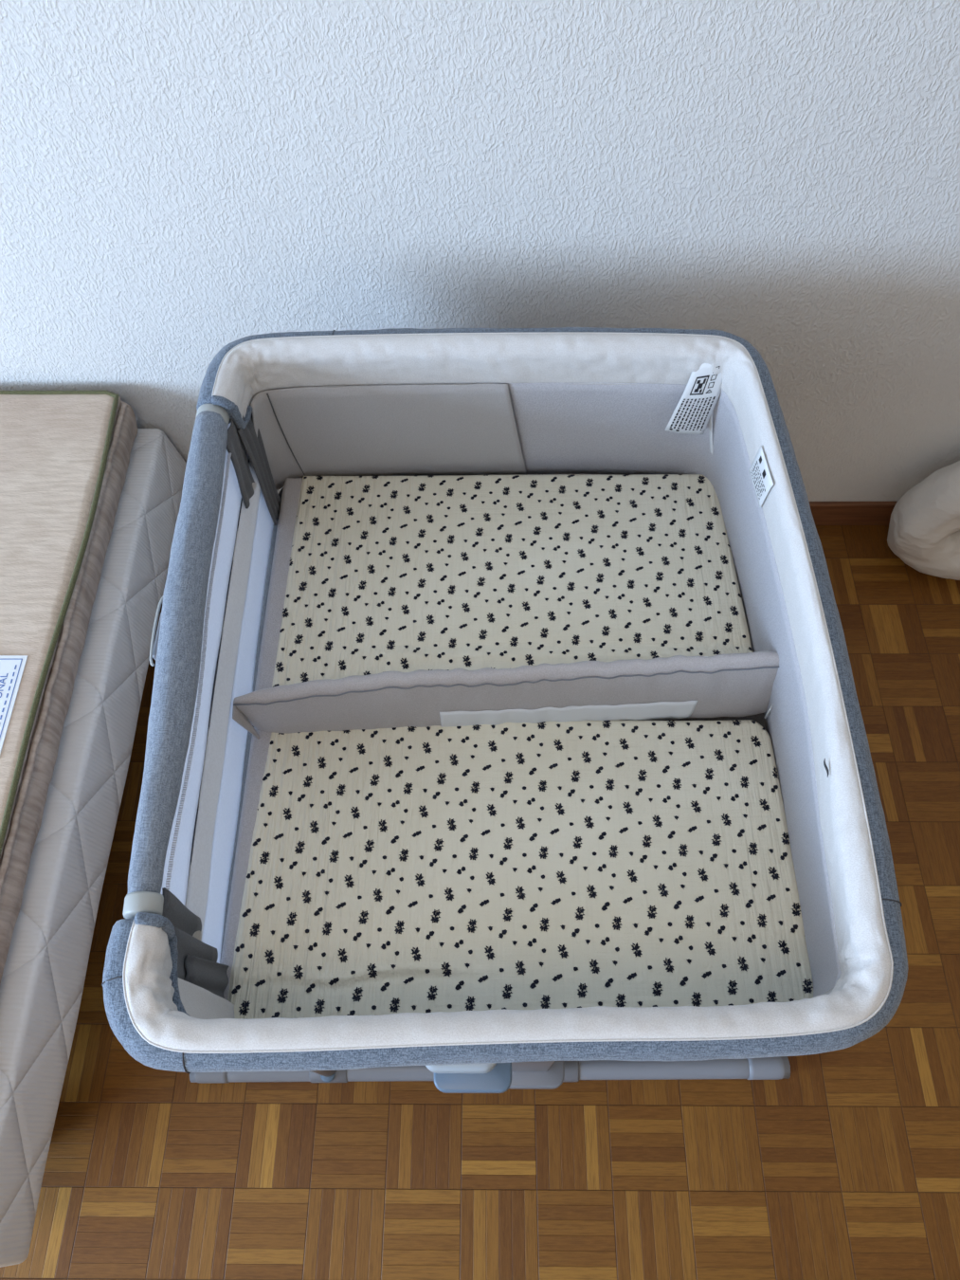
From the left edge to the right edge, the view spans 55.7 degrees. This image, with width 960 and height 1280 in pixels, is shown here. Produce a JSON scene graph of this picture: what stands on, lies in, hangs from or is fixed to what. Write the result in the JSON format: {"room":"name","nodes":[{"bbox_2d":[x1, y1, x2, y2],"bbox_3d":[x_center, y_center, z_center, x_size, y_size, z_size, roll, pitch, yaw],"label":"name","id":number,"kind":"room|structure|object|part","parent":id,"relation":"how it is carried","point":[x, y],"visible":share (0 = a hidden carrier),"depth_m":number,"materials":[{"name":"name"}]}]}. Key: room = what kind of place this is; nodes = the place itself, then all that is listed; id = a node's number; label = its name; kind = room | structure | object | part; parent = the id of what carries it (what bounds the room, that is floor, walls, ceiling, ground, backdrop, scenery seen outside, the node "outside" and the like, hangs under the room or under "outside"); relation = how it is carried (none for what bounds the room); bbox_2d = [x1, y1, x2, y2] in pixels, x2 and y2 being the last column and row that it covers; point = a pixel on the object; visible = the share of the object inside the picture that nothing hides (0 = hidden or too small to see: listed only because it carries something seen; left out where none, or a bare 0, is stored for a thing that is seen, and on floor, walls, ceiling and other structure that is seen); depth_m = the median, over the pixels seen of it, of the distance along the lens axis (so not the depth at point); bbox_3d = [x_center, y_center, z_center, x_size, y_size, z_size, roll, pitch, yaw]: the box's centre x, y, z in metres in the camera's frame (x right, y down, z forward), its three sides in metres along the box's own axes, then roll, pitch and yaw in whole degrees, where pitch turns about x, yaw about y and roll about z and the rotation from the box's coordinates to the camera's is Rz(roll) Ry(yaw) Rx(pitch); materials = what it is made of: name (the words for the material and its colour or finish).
{"room":"bedroom","nodes":[
{"label":"bedroom","id":0,"kind":"room"},
{"bbox_2d":[0,0,959,501],"bbox_3d":[-0.638,-0.904,1.029,5.200,2.550,0.100,0,61,1],"label":"wall","id":1,"kind":"structure","parent":0,"point":[181,181],"depth_m":1.34,"materials":[{"name":"white paint"}]},
{"bbox_2d":[809,501,897,525],"bbox_3d":[-0.624,-0.279,2.041,5.200,0.075,0.012,0,61,1],"label":"baseboard","id":2,"kind":"structure","parent":1,"relation":"attached to","point":[824,513],"depth_m":2.01,"materials":[{"name":"brown wood"}]},
{"bbox_2d":[0,525,959,1279],"bbox_3d":[-0.633,1.399,1.182,5.200,0.050,3.780,0,61,1],"label":"floor","id":3,"kind":"structure","parent":0,"point":[847,1166],"depth_m":1.46,"materials":[{"name":"wood"}]},
{"bbox_2d":[101,327,908,1093],"bbox_3d":[0.013,0.143,1.417,0.993,0.743,1.031,0,61,1],"label":"crib","id":4,"kind":"object","parent":3,"relation":"on","point":[272,408],"visible":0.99,"depth_m":1.25,"materials":[{"name":"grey fabric"}]},
{"bbox_3d":[-0.319,0.348,0.936,0.040,0.092,0.130,-23,63,-12],"label":"trim","id":5,"kind":"part","parent":4,"relation":"part of","materials":[{"name":"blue fabric"}]},
{"bbox_3d":[-0.369,-0.015,1.129,0.053,0.064,0.666,-2,61,-1],"label":"rail","id":6,"kind":"part","parent":4,"relation":"part of","materials":[{"name":"fabric"}]},
{"bbox_3d":[-0.362,0.022,1.191,0.009,0.118,0.800,-1,61,0],"label":"panel","id":7,"kind":"part","parent":4,"relation":"part of","materials":[{"name":"white fabric"}]},
{"bbox_3d":[-0.312,0.449,1.077,0.019,0.276,0.066,-29,65,-15],"label":"corner wall panel","id":8,"kind":"part","parent":4,"relation":"part of","materials":[{"name":"fabric"}]},
{"bbox_3d":[-0.358,-0.340,1.319,0.032,0.091,0.066,0,61,1],"label":"trim","id":9,"kind":"part","parent":4,"relation":"part of","materials":[{"name":"blue fabric"}]},
{"bbox_3d":[-0.356,0.110,1.349,0.009,0.101,0.840,-1,61,0],"label":"panel","id":10,"kind":"part","parent":4,"relation":"part of","materials":[{"name":"white fabric"}]},
{"bbox_3d":[-0.162,-0.335,1.510,0.496,0.277,0.104,-9,61,-4],"label":"grey wall panel","id":11,"kind":"part","parent":4,"relation":"part of","materials":[{"name":"fabric"}]},
{"bbox_3d":[0.041,0.124,1.423,0.815,0.028,0.946,0,61,1],"label":"panel","id":12,"kind":"part","parent":4,"relation":"part of","materials":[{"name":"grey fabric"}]},
{"bbox_2d":[255,474,753,691],"bbox_3d":[0.042,-0.092,1.502,0.782,0.041,0.448,0,61,1],"label":"mattress","id":13,"kind":"object","parent":4,"relation":"on","point":[371,575],"visible":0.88,"depth_m":1.49,"materials":[{"name":"white fabric"}]},
{"bbox_2d":[220,719,813,1019],"bbox_3d":[0.049,0.315,1.277,0.790,0.041,0.435,0,61,1],"label":"mattress","id":14,"kind":"object","parent":4,"relation":"on","point":[583,864],"visible":0.91,"depth_m":1.25,"materials":[{"name":"white fabric"}]},
{"bbox_3d":[0.243,0.038,1.297,0.404,0.277,0.934,0,61,1],"label":"wall panel","id":15,"kind":"part","parent":4,"relation":"part of","materials":[{"name":"fabric"}]},
{"bbox_2d":[669,365,720,431],"bbox_3d":[0.328,-0.366,1.384,0.058,0.131,0.008,0,61,1],"label":"label","id":16,"kind":"object","parent":4,"relation":"attached to","point":[698,388],"depth_m":1.38,"materials":[{"name":"white fabric"}]},
{"bbox_2d":[752,456,766,499],"bbox_3d":[0.384,-0.223,1.247,0.002,0.052,0.061,-3,61,-1],"label":"label","id":17,"kind":"object","parent":4,"relation":"on","point":[759,462],"depth_m":1.25,"materials":[{"name":"white fabric"}]},
{"bbox_3d":[0.051,0.462,1.065,0.687,0.276,0.029,-3,61,-1],"label":"wall panel","id":18,"kind":"part","parent":4,"relation":"part of","materials":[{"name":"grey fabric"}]},
{"bbox_2d":[887,460,959,580],"bbox_3d":[1.126,-0.291,1.796,0.540,0.461,0.181,0,61,1],"label":"pillow","id":19,"kind":"object","parent":3,"relation":"on","point":[924,531],"visible":1,"depth_m":1.84,"materials":[{"name":"white fabric"}]},
{"bbox_3d":[-1.113,0.278,1.660,0.791,0.212,1.240,0,61,1],"label":"frame","id":20,"kind":"object","parent":3,"relation":"on","visible":0},
{"bbox_2d":[0,428,186,1267],"bbox_3d":[-1.076,0.210,1.504,0.948,0.124,1.366,0,61,1],"label":"mattress","id":21,"kind":"object","parent":20,"relation":"on","point":[42,984],"visible":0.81,"depth_m":1.41,"materials":[{"name":"white fabric"}]},
{"bbox_2d":[0,390,137,983],"bbox_3d":[-1.098,0.146,1.403,0.888,0.111,1.330,0,61,1],"label":"mattress","id":22,"kind":"object","parent":21,"relation":"on","point":[64,455],"visible":1,"depth_m":1.50,"materials":[{"name":"fabric"}]},
{"bbox_2d":[0,658,22,737],"bbox_3d":[-0.766,0.098,1.364,0.120,0.001,0.158,0,61,1],"label":"label","id":23,"kind":"object","parent":22,"relation":"on","point":[10,669],"depth_m":1.37,"materials":[{"name":"white fabric"}]}
]}

